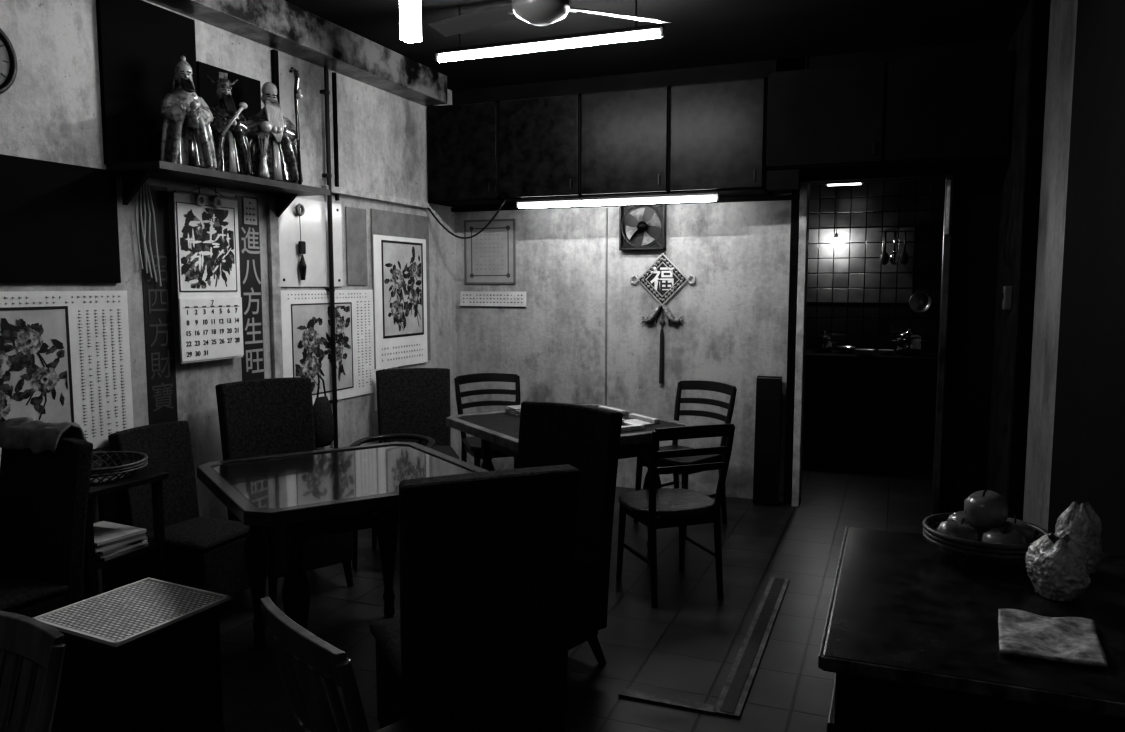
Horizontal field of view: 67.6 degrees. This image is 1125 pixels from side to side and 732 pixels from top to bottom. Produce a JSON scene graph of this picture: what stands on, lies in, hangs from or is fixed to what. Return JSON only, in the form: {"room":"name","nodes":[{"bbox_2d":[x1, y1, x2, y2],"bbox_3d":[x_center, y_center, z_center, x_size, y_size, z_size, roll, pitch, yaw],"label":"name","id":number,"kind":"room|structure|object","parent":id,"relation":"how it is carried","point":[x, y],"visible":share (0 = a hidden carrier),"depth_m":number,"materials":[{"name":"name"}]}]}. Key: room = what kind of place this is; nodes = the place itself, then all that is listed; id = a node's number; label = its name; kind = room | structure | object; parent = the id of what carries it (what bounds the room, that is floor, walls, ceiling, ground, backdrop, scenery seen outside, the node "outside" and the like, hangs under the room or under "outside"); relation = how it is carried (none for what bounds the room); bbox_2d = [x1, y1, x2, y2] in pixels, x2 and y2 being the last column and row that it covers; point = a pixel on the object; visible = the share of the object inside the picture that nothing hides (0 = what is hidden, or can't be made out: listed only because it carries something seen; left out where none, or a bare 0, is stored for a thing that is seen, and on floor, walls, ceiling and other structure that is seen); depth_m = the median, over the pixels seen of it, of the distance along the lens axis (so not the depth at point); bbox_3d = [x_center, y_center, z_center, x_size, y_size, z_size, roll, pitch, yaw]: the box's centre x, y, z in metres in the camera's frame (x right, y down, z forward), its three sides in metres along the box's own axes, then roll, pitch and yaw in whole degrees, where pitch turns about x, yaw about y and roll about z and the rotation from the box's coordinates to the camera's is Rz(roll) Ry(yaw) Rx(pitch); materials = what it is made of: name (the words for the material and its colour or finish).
{"room":"dining room","nodes":[
{"label":"dining room","id":0,"kind":"room"},
{"bbox_2d":[0,0,457,599],"bbox_3d":[-2.194,-0.336,3.542,0.100,3.050,7.100,2,6,21],"label":"wall","id":1,"kind":"structure","parent":0,"point":[51,111],"depth_m":4.37,"materials":[{"name":"paint"}]},
{"bbox_2d":[0,28,16,93],"bbox_3d":[-2.220,-1.181,3.184,0.034,0.308,0.308,2,6,21],"label":"wall clock","id":2,"kind":"object","parent":1,"relation":"attached to","point":[8,59],"visible":1,"depth_m":3.28,"materials":[{"name":"black plastic"}]},
{"bbox_2d":[0,154,120,282],"bbox_3d":[-2.168,-0.591,3.420,0.020,0.500,0.820,2,6,21],"label":"television","id":3,"kind":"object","parent":1,"relation":"in","point":[59,221],"depth_m":3.52,"materials":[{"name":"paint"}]},
{"bbox_2d":[0,291,133,464],"bbox_3d":[-2.155,0.038,3.519,0.006,0.700,0.820,2,6,21],"label":"poster","id":4,"kind":"object","parent":1,"relation":"attached to","point":[65,355],"visible":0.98,"depth_m":3.60,"materials":[{"name":"white paper"}]},
{"bbox_2d":[0,306,73,423],"bbox_3d":[-2.209,0.031,3.377,0.004,0.532,0.512,2,6,21],"label":"painting","id":5,"kind":"object","parent":4,"relation":"attached to","point":[37,342],"depth_m":3.47,"materials":[{"name":"paper"}]},
{"bbox_2d":[138,184,177,424],"bbox_3d":[-1.943,-0.259,4.043,0.005,1.200,0.170,2,6,21],"label":"calligraphy banner","id":6,"kind":"object","parent":1,"relation":"attached to","point":[157,299],"visible":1,"depth_m":4.04,"materials":[{"name":"black paper"}]},
{"bbox_2d":[107,161,329,217],"bbox_3d":[-1.673,-0.861,4.246,0.316,0.171,1.180,2,6,21],"label":"shelf","id":7,"kind":"object","parent":1,"relation":"attached to","point":[133,175],"visible":0.99,"depth_m":4.00,"materials":[{"name":"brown wood"}]},
{"bbox_2d":[96,0,197,164],"bbox_3d":[-1.931,-1.304,3.949,0.022,0.770,0.540,2,6,21],"label":"panel","id":8,"kind":"object","parent":7,"relation":"on","point":[141,43],"visible":0.67,"depth_m":3.86,"materials":[{"name":"black"}]},
{"bbox_2d":[135,180,161,285],"bbox_3d":[-1.954,-0.624,3.948,0.024,0.496,0.127,2,6,21],"label":"bundle","id":9,"kind":"object","parent":7,"relation":"hanging from","point":[146,181],"visible":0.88,"depth_m":3.94,"materials":[{"name":"paper"}]},
{"bbox_2d":[159,56,216,169],"bbox_3d":[-1.753,-1.181,3.918,0.250,0.528,0.252,-4,7,-36],"label":"figurine","id":10,"kind":"object","parent":7,"relation":"on","point":[186,137],"visible":0.91,"depth_m":3.88,"materials":[{"name":"ceramic"}]},
{"bbox_2d":[173,185,243,363],"bbox_3d":[-1.795,-0.470,4.278,0.019,0.887,0.420,2,6,21],"label":"wall calendar","id":11,"kind":"object","parent":7,"relation":"hanging from","point":[206,236],"visible":1,"depth_m":4.26,"materials":[{"name":"white paper"}]},
{"bbox_2d":[176,201,236,291],"bbox_3d":[-1.795,-0.596,4.255,0.004,0.434,0.384,2,6,21],"label":"picture","id":12,"kind":"object","parent":11,"relation":"attached to","point":[206,235],"depth_m":4.24,"materials":[{"name":"white paper"}]},
{"bbox_2d":[196,61,260,119],"bbox_3d":[-1.745,-1.259,4.419,0.026,0.560,0.440,2,6,21],"label":"panel","id":13,"kind":"object","parent":7,"relation":"on","point":[247,90],"visible":0.36,"depth_m":4.42,"materials":[{"name":"black"}]},
{"bbox_2d":[205,72,252,175],"bbox_3d":[-1.664,-1.194,4.156,0.245,0.509,0.234,-5,7,-40],"label":"figurine","id":14,"kind":"object","parent":7,"relation":"on","point":[230,129],"visible":0.68,"depth_m":4.12,"materials":[{"name":"ceramic"}]},
{"bbox_2d":[246,67,302,183],"bbox_3d":[-1.544,-1.272,4.454,0.311,0.607,0.250,-4,7,-36],"label":"figurine","id":15,"kind":"object","parent":7,"relation":"on","point":[282,152],"visible":0.84,"depth_m":4.42,"materials":[{"name":"grey ceramic"}]},
{"bbox_2d":[235,195,263,380],"bbox_3d":[-1.713,-0.384,4.615,0.005,1.080,0.170,2,6,21],"label":"strip","id":16,"kind":"object","parent":1,"relation":"attached to","point":[252,359],"visible":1,"depth_m":4.62,"materials":[{"name":"black paper"}]},
{"bbox_2d":[243,198,256,224],"bbox_3d":[-1.704,-0.843,4.584,0.004,0.140,0.100,2,6,21],"label":"charm","id":17,"kind":"object","parent":1,"relation":"attached to","point":[249,205],"visible":1,"depth_m":4.58,"materials":[{"name":"black"}]},
{"bbox_2d":[266,196,282,377],"bbox_3d":[-1.636,-0.281,4.795,0.024,1.350,0.070,2,6,21],"label":"trim","id":18,"kind":"structure","parent":1,"relation":"attached to","point":[272,220],"depth_m":4.77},
{"bbox_2d":[147,0,446,105],"bbox_3d":[-2.129,-1.731,3.165,0.200,0.200,6.500,2,6,21],"label":"beam","id":19,"kind":"structure","parent":1,"relation":"attached to","point":[281,25],"depth_m":4.82,"materials":[{"name":"paint"}]},
{"bbox_2d":[296,203,306,279],"bbox_3d":[-1.535,-0.733,4.948,0.044,0.450,0.072,2,6,21],"label":"charm","id":20,"kind":"object","parent":1,"relation":"hanging from","point":[302,245],"visible":1,"depth_m":4.95,"materials":[{"name":"black"}]},
{"bbox_2d":[278,198,342,286],"bbox_3d":[-1.513,-0.739,5.069,0.008,0.520,0.600,2,6,21],"label":"whiteboard","id":21,"kind":"object","parent":1,"relation":"attached to","point":[314,222],"visible":0.74,"depth_m":5.06,"materials":[{"name":"white"}]},
{"bbox_2d":[313,373,333,447],"bbox_3d":[-1.477,0.267,5.130,0.118,0.446,0.200,2,6,21],"label":"cloth bag","id":22,"kind":"object","parent":1,"relation":"hanging from","point":[322,411],"visible":0.91,"depth_m":5.09,"materials":[{"name":"fabric"}]},
{"bbox_2d":[281,290,375,404],"bbox_3d":[-1.455,-0.126,5.278,0.006,0.700,0.960,2,6,21],"label":"poster","id":23,"kind":"object","parent":1,"relation":"attached to","point":[305,314],"visible":0.94,"depth_m":5.26,"materials":[{"name":"white paper"}]},
{"bbox_2d":[291,302,353,394],"bbox_3d":[-1.480,-0.110,5.213,0.004,0.558,0.588,2,6,21],"label":"painting","id":24,"kind":"object","parent":23,"relation":"attached to","point":[310,321],"depth_m":5.19,"materials":[{"name":"paper"}]},
{"bbox_2d":[320,66,337,447],"bbox_3d":[-1.444,-0.399,5.236,0.049,2.850,0.045,2,6,21],"label":"conduit pipe","id":25,"kind":"object","parent":1,"relation":"attached to","point":[325,92],"visible":0.84,"depth_m":5.19,"materials":[{"name":"black plastic"}]},
{"bbox_2d":[332,72,338,200],"bbox_3d":[-1.415,-1.429,5.244,0.016,0.780,0.020,2,6,21],"label":"trim","id":26,"kind":"structure","parent":1,"relation":"attached to","point":[334,84],"depth_m":5.24,"materials":[{"name":"metal"}]},
{"bbox_2d":[345,207,367,284],"bbox_3d":[-1.345,-0.780,5.495,0.004,0.500,0.220,2,6,21],"label":"notice sheet","id":27,"kind":"object","parent":1,"relation":"attached to","point":[356,231],"visible":1,"depth_m":5.49,"materials":[{"name":"grey paper"}]},
{"bbox_2d":[322,185,428,207],"bbox_3d":[-1.235,-1.142,5.708,0.040,0.040,1.220,2,6,21],"label":"trim","id":28,"kind":"structure","parent":1,"relation":"attached to","point":[335,190],"depth_m":5.62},
{"bbox_2d":[371,209,430,369],"bbox_3d":[-1.142,-0.545,6.021,0.013,1.090,0.740,2,6,21],"label":"poster","id":29,"kind":"object","parent":1,"relation":"attached to","point":[400,241],"visible":1,"depth_m":5.98,"materials":[{"name":"grey paper"}]},
{"bbox_2d":[381,240,423,338],"bbox_3d":[-1.138,-0.549,6.019,0.004,0.676,0.536,2,6,21],"label":"painting","id":30,"kind":"object","parent":29,"relation":"attached to","point":[402,261],"depth_m":6.01,"materials":[{"name":"paper"}]},
{"bbox_2d":[427,101,516,207],"bbox_3d":[-0.665,-1.579,6.334,0.584,0.700,0.463,2,6,21],"label":"upper cabinet","id":31,"kind":"object","parent":1,"relation":"attached to","point":[463,139],"visible":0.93,"depth_m":6.14,"materials":[{"name":"paint"}]},
{"bbox_2d":[6,451,936,731],"bbox_3d":[0.227,1.179,4.237,5.000,0.100,10.200,2,6,21],"label":"floor","id":32,"kind":"structure","parent":0,"point":[686,647],"depth_m":3.84,"materials":[{"name":"tile"}]},
{"bbox_2d":[0,611,65,731],"bbox_3d":[-1.306,0.971,1.664,0.403,0.810,0.505,2,6,21],"label":"wooden chair","id":33,"kind":"object","parent":32,"relation":"on","point":[39,643],"visible":1,"depth_m":1.79,"materials":[{"name":"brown wood"}]},
{"bbox_2d":[0,436,92,688],"bbox_3d":[-2.073,0.766,3.045,0.467,0.964,0.577,3,6,25],"label":"upholstered chair","id":34,"kind":"object","parent":32,"relation":"on","point":[44,496],"visible":0.69,"depth_m":3.14,"materials":[{"name":"fabric"}]},
{"bbox_2d":[0,417,87,453],"bbox_3d":[-2.015,0.262,3.235,0.344,0.116,0.170,2,6,21],"label":"draped cloth","id":35,"kind":"object","parent":34,"relation":"on","point":[20,433],"visible":0.96,"depth_m":3.19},
{"bbox_2d":[84,465,168,598],"bbox_3d":[-1.945,0.830,3.522,0.400,0.732,0.400,2,6,21],"label":"side table","id":36,"kind":"object","parent":32,"relation":"on","point":[140,477],"visible":0.32,"depth_m":3.54,"materials":[{"name":"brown wood"}]},
{"bbox_2d":[89,451,147,484],"bbox_3d":[-1.936,0.427,3.480,0.398,0.077,0.398,2,6,21],"label":"rattan basket","id":37,"kind":"object","parent":36,"relation":"on","point":[108,474],"visible":0.48,"depth_m":3.47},
{"bbox_2d":[95,543,147,560],"bbox_3d":[-1.927,0.760,3.508,0.280,0.012,0.220,2,6,19],"label":"folded newspaper","id":38,"kind":"object","parent":36,"relation":"on","point":[144,545],"visible":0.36,"depth_m":3.43,"materials":[{"name":"grey paper"}]},
{"bbox_2d":[95,540,147,558],"bbox_3d":[-1.927,0.747,3.507,0.280,0.012,0.220,2,6,24],"label":"folded newspaper","id":39,"kind":"object","parent":38,"relation":"on","point":[145,541],"visible":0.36,"depth_m":3.44,"materials":[{"name":"paper"}]},
{"bbox_2d":[95,537,147,554],"bbox_3d":[-1.927,0.734,3.506,0.280,0.012,0.220,2,6,21],"label":"folded newspaper","id":40,"kind":"object","parent":39,"relation":"on","point":[107,551],"visible":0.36,"depth_m":3.42,"materials":[{"name":"grey paper"}]},
{"bbox_2d":[95,535,145,552],"bbox_3d":[-1.927,0.721,3.505,0.280,0.012,0.220,3,6,29],"label":"folded newspaper","id":41,"kind":"object","parent":40,"relation":"on","point":[142,537],"visible":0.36,"depth_m":3.43,"materials":[{"name":"paper"}]},
{"bbox_2d":[94,532,145,549],"bbox_3d":[-1.927,0.709,3.503,0.280,0.012,0.220,3,6,29],"label":"folded newspaper","id":42,"kind":"object","parent":41,"relation":"on","point":[144,533],"visible":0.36,"depth_m":3.44,"materials":[{"name":"grey paper"}]},
{"bbox_2d":[93,521,146,545],"bbox_3d":[-1.927,0.696,3.502,0.280,0.012,0.220,3,6,27],"label":"folded newspaper","id":43,"kind":"object","parent":42,"relation":"on","point":[105,532],"visible":0.71,"depth_m":3.50,"materials":[{"name":"paper"}]},
{"bbox_2d":[95,539,158,569],"bbox_3d":[-1.945,0.776,3.517,0.340,0.020,0.360,2,6,21],"label":"shelf","id":44,"kind":"object","parent":36,"relation":"attached to","point":[152,544],"depth_m":3.47,"materials":[{"name":"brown wood"}]},
{"bbox_2d":[51,600,231,731],"bbox_3d":[-1.376,1.029,2.721,0.410,0.490,0.420,3,6,26],"label":"table","id":45,"kind":"object","parent":32,"relation":"on","point":[168,678],"visible":0.66,"depth_m":2.58,"materials":[{"name":"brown wood"}]},
{"bbox_2d":[33,577,230,646],"bbox_3d":[-1.376,0.779,2.697,0.406,0.012,0.416,3,6,26],"label":"table top","id":46,"kind":"object","parent":45,"relation":"on","point":[119,616],"visible":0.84,"depth_m":2.67,"materials":[{"name":"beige wicker"}]},
{"bbox_2d":[108,421,262,595],"bbox_3d":[-1.737,0.724,3.910,0.531,0.880,0.422,2,6,21],"label":"upholstered chair","id":47,"kind":"object","parent":32,"relation":"on","point":[204,553],"visible":0.68,"depth_m":3.84,"materials":[{"name":"fabric"}]},
{"bbox_2d":[215,377,352,604],"bbox_3d":[-1.401,0.605,4.284,0.502,1.048,0.577,-5,7,-42],"label":"upholstered chair","id":48,"kind":"object","parent":32,"relation":"on","point":[271,416],"visible":0.36,"depth_m":4.32,"materials":[{"name":"fabric"}]},
{"bbox_2d":[197,442,487,647],"bbox_3d":[-0.885,0.813,3.455,0.980,0.779,0.980,-4,7,-33],"label":"square table","id":49,"kind":"object","parent":32,"relation":"on","point":[316,493],"visible":0.67,"depth_m":3.28,"materials":[{"name":"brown wood"}]},
{"bbox_2d":[260,597,486,731],"bbox_3d":[-0.373,0.926,1.899,0.505,0.855,0.403,-5,7,-40],"label":"wooden chair","id":50,"kind":"object","parent":32,"relation":"on","point":[296,649],"visible":1,"depth_m":1.70,"materials":[{"name":"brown wood"}]},
{"bbox_2d":[349,434,435,568],"bbox_3d":[-0.935,0.746,4.705,0.461,0.675,0.411,1,6,6],"label":"wooden armchair","id":51,"kind":"object","parent":32,"relation":"on","point":[431,442],"visible":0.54,"depth_m":4.79,"materials":[{"name":"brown wood"}]},
{"bbox_2d":[376,368,459,458],"bbox_3d":[-0.952,0.521,5.535,0.502,0.974,0.577,-2,6,-15],"label":"upholstered chair","id":52,"kind":"object","parent":32,"relation":"on","point":[409,400],"visible":0.42,"depth_m":5.70,"materials":[{"name":"fabric"}]},
{"bbox_2d":[369,464,580,731],"bbox_3d":[-0.284,0.778,2.490,0.502,1.048,0.577,-2,6,-24],"label":"upholstered chair","id":53,"kind":"object","parent":32,"relation":"on","point":[481,630],"visible":1,"depth_m":2.25,"materials":[{"name":"fabric"}]},
{"bbox_2d":[454,373,519,468],"bbox_3d":[-0.468,0.521,5.867,0.482,0.901,0.530,-2,6,-20],"label":"wooden chair","id":54,"kind":"object","parent":32,"relation":"on","point":[471,445],"visible":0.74,"depth_m":5.99,"materials":[{"name":"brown wood"}]},
{"bbox_2d":[517,401,622,664],"bbox_3d":[-0.117,0.696,3.339,0.502,1.048,0.577,4,7,38],"label":"upholstered chair","id":55,"kind":"object","parent":32,"relation":"on","point":[585,438],"visible":0.43,"depth_m":3.35,"materials":[{"name":"fabric"}]},
{"bbox_2d":[446,404,693,559],"bbox_3d":[0.030,0.693,4.755,1.080,0.769,1.080,-3,6,-30],"label":"table","id":56,"kind":"object","parent":32,"relation":"on","point":[497,430],"visible":0.26,"depth_m":4.60,"materials":[{"name":"wood"}]},
{"bbox_2d":[616,424,734,607],"bbox_3d":[0.547,0.691,4.193,0.460,0.884,0.560,-2,6,-20],"label":"wooden chair","id":57,"kind":"object","parent":32,"relation":"on","point":[658,508],"visible":1,"depth_m":4.06,"materials":[{"name":"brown wood"}]},
{"bbox_2d":[634,380,736,535],"bbox_3d":[0.793,0.565,5.410,0.530,0.901,0.482,-5,7,-41],"label":"wooden chair","id":58,"kind":"object","parent":32,"relation":"on","point":[728,389],"visible":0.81,"depth_m":5.41,"materials":[{"name":"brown wood"}]},
{"bbox_2d":[619,577,789,718],"bbox_3d":[0.694,1.169,3.745,0.448,0.014,1.505,2,6,21],"label":"trim","id":59,"kind":"structure","parent":32,"relation":"on","point":[732,699],"depth_m":3.32,"materials":[{"name":"wood"}]},
{"bbox_2d":[753,375,781,504],"bbox_3d":[1.431,0.520,5.864,0.170,0.900,0.108,2,6,21],"label":"board","id":60,"kind":"object","parent":32,"relation":"on","point":[768,388],"visible":1,"depth_m":5.84,"materials":[{"name":"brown wood"}]},
{"bbox_2d":[803,350,937,459],"bbox_3d":[2.783,0.331,7.774,1.640,0.890,0.640,2,6,21],"label":"base cabinet","id":61,"kind":"object","parent":32,"relation":"on","point":[875,404],"depth_m":7.48,"materials":[{"name":"paint"}]},
{"bbox_2d":[811,331,836,351],"bbox_3d":[2.479,-0.233,7.960,0.229,0.198,0.165,2,6,21],"label":"cooking pot","id":62,"kind":"object","parent":61,"relation":"on","point":[823,343],"visible":1,"depth_m":7.90,"materials":[{"name":"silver metal"}]},
{"bbox_2d":[805,350,937,361],"bbox_3d":[2.783,-0.097,7.733,1.640,0.030,0.640,2,6,21],"label":"countertop","id":63,"kind":"structure","parent":61,"relation":"on","point":[923,357],"depth_m":7.52,"materials":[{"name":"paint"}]},
{"bbox_2d":[892,328,925,355],"bbox_3d":[3.149,-0.222,7.640,0.226,0.238,0.245,-3,6,-26],"label":"cooking pot","id":64,"kind":"object","parent":61,"relation":"on","point":[907,343],"visible":1,"depth_m":7.56,"materials":[{"name":"silver metal"}]},
{"bbox_2d":[818,526,1124,731],"bbox_3d":[0.976,0.930,1.871,0.742,0.850,0.906,2,6,21],"label":"sideboard","id":65,"kind":"object","parent":32,"relation":"on","point":[910,642],"visible":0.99,"depth_m":1.57,"materials":[{"name":"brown wood"}]},
{"bbox_2d":[922,512,1049,570],"bbox_3d":[1.047,0.441,2.084,0.288,0.081,0.288,2,6,21],"label":"fruit basket","id":66,"kind":"object","parent":65,"relation":"on","point":[978,560],"visible":0.59,"depth_m":2.00,"materials":[{"name":"wicker"}]},
{"bbox_2d":[935,518,979,559],"bbox_3d":[0.973,0.426,2.074,0.099,0.100,0.100,4,7,35],"label":"fruit","id":67,"kind":"object","parent":66,"relation":"in","point":[951,527],"visible":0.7,"depth_m":2.04,"materials":[{"name":"black food"}]},
{"bbox_2d":[964,488,1008,529],"bbox_3d":[1.047,0.351,2.076,0.099,0.103,0.101,2,6,22],"label":"fruit","id":68,"kind":"object","parent":66,"relation":"in","point":[986,509],"visible":0.99,"depth_m":2.04,"materials":[{"name":"black food"}]},
{"bbox_2d":[981,526,1026,567],"bbox_3d":[1.056,0.428,2.009,0.101,0.099,0.101,-3,6,-32],"label":"fruit","id":69,"kind":"object","parent":66,"relation":"in","point":[1000,535],"visible":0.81,"depth_m":1.98,"materials":[{"name":"black food"}]},
{"bbox_2d":[1000,515,1034,543],"bbox_3d":[1.120,0.421,2.091,0.100,0.101,0.101,3,6,26],"label":"fruit","id":70,"kind":"object","parent":66,"relation":"in","point":[1020,526],"visible":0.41,"depth_m":2.06,"materials":[{"name":"black food"}]},
{"bbox_2d":[998,609,1107,667],"bbox_3d":[0.933,0.519,1.613,0.190,0.018,0.221,2,6,21],"label":"napkin","id":71,"kind":"object","parent":65,"relation":"on","point":[1074,640],"visible":1,"depth_m":1.60,"materials":[{"name":"fabric"}]},
{"bbox_2d":[1024,533,1090,601],"bbox_3d":[1.087,0.435,1.848,0.123,0.133,0.138,2,6,17],"label":"fruit","id":72,"kind":"object","parent":65,"relation":"on","point":[1056,567],"visible":1,"depth_m":1.81,"materials":[{"name":"food"}]},
{"bbox_2d":[1054,502,1101,574],"bbox_3d":[1.227,0.403,2.005,0.100,0.168,0.117,1,6,11],"label":"plastic bag","id":73,"kind":"object","parent":65,"relation":"on","point":[1083,525],"visible":0.78,"depth_m":1.97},
{"bbox_2d":[285,0,1029,90],"bbox_3d":[0.227,-1.956,3.935,5.000,0.100,10.200,2,6,21],"label":"ceiling","id":74,"kind":"structure","parent":0,"point":[702,33],"depth_m":5.04,"materials":[{"name":"paint"}]},
{"bbox_2d":[399,0,421,42],"bbox_3d":[-0.571,-1.528,3.138,0.090,0.600,0.090,2,6,21],"label":"pendant lamp","id":75,"kind":"object","parent":74,"relation":"hanging from","point":[410,10],"visible":1,"depth_m":3.13,"materials":[{"name":"white"}]},
{"bbox_2d":[435,0,664,61],"bbox_3d":[-0.097,-1.809,4.424,1.300,0.287,0.034,2,6,21],"label":"fluorescent light","id":76,"kind":"object","parent":74,"relation":"hanging from","point":[655,34],"visible":0.98,"depth_m":4.40,"materials":[{"name":"white plastic"}]},
{"bbox_2d":[429,0,672,36],"bbox_3d":[-0.189,-1.710,3.724,1.146,0.350,1.146,2,6,21],"label":"ceiling fan","id":77,"kind":"object","parent":74,"relation":"hanging from","point":[535,12],"visible":1,"depth_m":3.88,"materials":[{"name":"grey paint"}]},
{"bbox_2d":[455,38,1011,513],"bbox_3d":[0.990,-0.582,6.098,3.930,3.050,0.120,2,6,21],"label":"wall","id":78,"kind":"structure","parent":0,"point":[734,331],"depth_m":6.06,"materials":[{"name":"paint"}]},
{"bbox_2d":[464,219,515,283],"bbox_3d":[-0.574,-0.898,6.617,0.446,0.506,0.014,2,6,21],"label":"certificate","id":79,"kind":"object","parent":78,"relation":"attached to","point":[489,256],"visible":1,"depth_m":6.62,"materials":[{"name":"grey"}]},
{"bbox_2d":[460,291,525,307],"bbox_3d":[-0.554,-0.526,6.649,0.580,0.127,0.008,2,6,21],"label":"calendar","id":80,"kind":"object","parent":78,"relation":"attached to","point":[487,299],"visible":1,"depth_m":6.65,"materials":[{"name":"paper"}]},
{"bbox_2d":[499,93,594,203],"bbox_3d":[-0.098,-1.558,6.111,0.624,0.700,0.463,2,6,21],"label":"upper cabinet","id":81,"kind":"object","parent":78,"relation":"attached to","point":[540,137],"visible":0.87,"depth_m":5.91,"materials":[{"name":"paint"}]},
{"bbox_2d":[605,208,607,404],"bbox_3d":[0.329,-0.128,6.335,0.012,2.100,0.010,2,6,21],"label":"trim","id":82,"kind":"structure","parent":78,"relation":"attached to","point":[606,208],"depth_m":6.30,"materials":[{"name":"paint"}]},
{"bbox_2d":[451,194,799,211],"bbox_3d":[0.385,-1.193,6.183,2.700,0.030,0.060,2,6,21],"label":"trim","id":83,"kind":"structure","parent":78,"relation":"attached to","point":[796,196],"depth_m":6.00,"materials":[{"name":"paint"}]},
{"bbox_2d":[452,57,805,104],"bbox_3d":[0.383,-2.021,6.125,2.680,0.190,0.020,2,6,21],"label":"trim","id":84,"kind":"structure","parent":78,"relation":"attached to","point":[757,69],"depth_m":6.08,"materials":[{"name":"paint"}]},
{"bbox_2d":[581,85,679,200],"bbox_3d":[0.488,-1.536,5.880,0.624,0.700,0.463,2,6,21],"label":"upper cabinet","id":85,"kind":"object","parent":78,"relation":"attached to","point":[625,134],"visible":0.88,"depth_m":5.68,"materials":[{"name":"paint"}]},
{"bbox_2d":[516,191,718,207],"bbox_3d":[0.351,-1.144,5.801,1.460,0.065,0.034,2,6,21],"label":"fluorescent light","id":86,"kind":"object","parent":85,"relation":"attached to","point":[706,198],"visible":1,"depth_m":5.77,"materials":[{"name":"white plastic"}]},
{"bbox_2d":[619,203,666,250],"bbox_3d":[0.584,-1.016,6.118,0.340,0.340,0.062,2,6,21],"label":"exhaust fan","id":87,"kind":"object","parent":78,"relation":"attached to","point":[641,227],"visible":0.88,"depth_m":6.12,"materials":[{"name":"grey metal"}]},
{"bbox_2d":[631,250,695,383],"bbox_3d":[0.724,-0.355,6.128,0.483,0.972,0.095,2,6,21],"label":"ornament","id":88,"kind":"object","parent":78,"relation":"attached to","point":[662,278],"visible":1,"depth_m":6.12,"materials":[{"name":"grey"}]},
{"bbox_2d":[669,77,772,196],"bbox_3d":[1.074,-1.513,5.649,0.624,0.700,0.463,2,6,21],"label":"upper cabinet","id":89,"kind":"object","parent":78,"relation":"attached to","point":[718,128],"visible":0.91,"depth_m":5.45,"materials":[{"name":"paint"}]},
{"bbox_2d":[784,190,799,503],"bbox_3d":[1.584,-0.137,5.807,0.050,2.220,0.050,2,6,21],"label":"trim","id":90,"kind":"structure","parent":78,"relation":"attached to","point":[794,233],"depth_m":5.79,"materials":[{"name":"wood"}]},
{"bbox_2d":[792,181,809,506],"bbox_3d":[1.643,-0.136,5.795,0.050,2.220,0.160,2,6,21],"label":"trim","id":91,"kind":"structure","parent":78,"relation":"attached to","point":[804,186],"depth_m":5.73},
{"bbox_2d":[766,62,886,173],"bbox_3d":[1.697,-1.564,5.396,0.704,0.600,0.463,2,6,21],"label":"upper cabinet","id":92,"kind":"object","parent":78,"relation":"attached to","point":[826,119],"visible":0.91,"depth_m":5.21,"materials":[{"name":"paint"}]},
{"bbox_2d":[766,169,800,190],"bbox_3d":[1.418,-1.192,5.394,0.200,0.120,0.100,2,6,21],"label":"trim","id":93,"kind":"structure","parent":92,"relation":"attached to","point":[776,180],"depth_m":5.35,"materials":[{"name":"paint"}]},
{"bbox_2d":[800,167,957,183],"bbox_3d":[2.062,-1.255,5.520,0.970,0.060,0.160,2,6,21],"label":"trim","id":94,"kind":"structure","parent":78,"relation":"attached to","point":[931,173],"depth_m":5.46,"materials":[{"name":"paint"}]},
{"bbox_2d":[931,175,953,514],"bbox_3d":[2.471,-0.105,5.468,0.040,2.220,0.160,2,6,21],"label":"trim","id":95,"kind":"structure","parent":78,"relation":"attached to","point":[946,248],"depth_m":5.41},
{"bbox_2d":[806,179,944,352],"bbox_3d":[3.034,-0.808,8.440,3.000,3.050,0.100,2,6,21],"label":"wall","id":96,"kind":"structure","parent":0,"point":[919,204],"depth_m":8.30,"materials":[{"name":"tile"}]},
{"bbox_2d":[807,226,914,303],"bbox_3d":[2.874,-1.007,8.425,1.200,0.750,0.012,2,6,21],"label":"backsplash","id":97,"kind":"structure","parent":96,"relation":"attached to","point":[852,271],"depth_m":8.39,"materials":[{"name":"tile"}]},
{"bbox_2d":[879,230,911,264],"bbox_3d":[3.246,-1.155,8.207,0.300,0.335,0.094,2,6,21],"label":"utensil rack","id":98,"kind":"object","parent":96,"relation":"attached to","point":[894,257],"visible":1,"depth_m":8.17,"materials":[{"name":"silver metal"}]},
{"bbox_2d":[909,292,931,312],"bbox_3d":[3.485,-0.622,8.184,0.200,0.200,0.069,2,6,21],"label":"pan","id":99,"kind":"object","parent":96,"relation":"attached to","point":[919,302],"visible":1,"depth_m":8.19,"materials":[{"name":"silver metal"}]},
{"bbox_2d":[1023,0,1077,530],"bbox_3d":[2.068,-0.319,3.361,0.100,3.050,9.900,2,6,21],"label":"door frame","id":100,"kind":"structure","parent":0,"point":[1063,13],"depth_m":3.74,"materials":[{"name":"wood"}]},
{"bbox_2d":[987,0,1031,499],"bbox_3d":[2.548,-0.428,4.758,0.040,3.000,1.240,2,6,21],"label":"trim","id":101,"kind":"structure","parent":100,"relation":"attached to","point":[1012,167],"depth_m":4.78,"materials":[{"name":"wood"}]},
{"bbox_2d":[1006,0,1050,520],"bbox_3d":[2.291,-0.370,4.153,0.070,3.000,0.080,2,6,21],"label":"trim","id":102,"kind":"structure","parent":100,"relation":"attached to","point":[1040,10],"depth_m":4.10,"materials":[{"name":"paint"}]},
{"bbox_2d":[1048,0,1124,553],"bbox_3d":[1.644,-0.212,2.513,0.060,3.000,1.300,2,6,21],"label":"wall","id":103,"kind":"structure","parent":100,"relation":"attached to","point":[1088,465],"depth_m":2.61,"materials":[{"name":"paint"}]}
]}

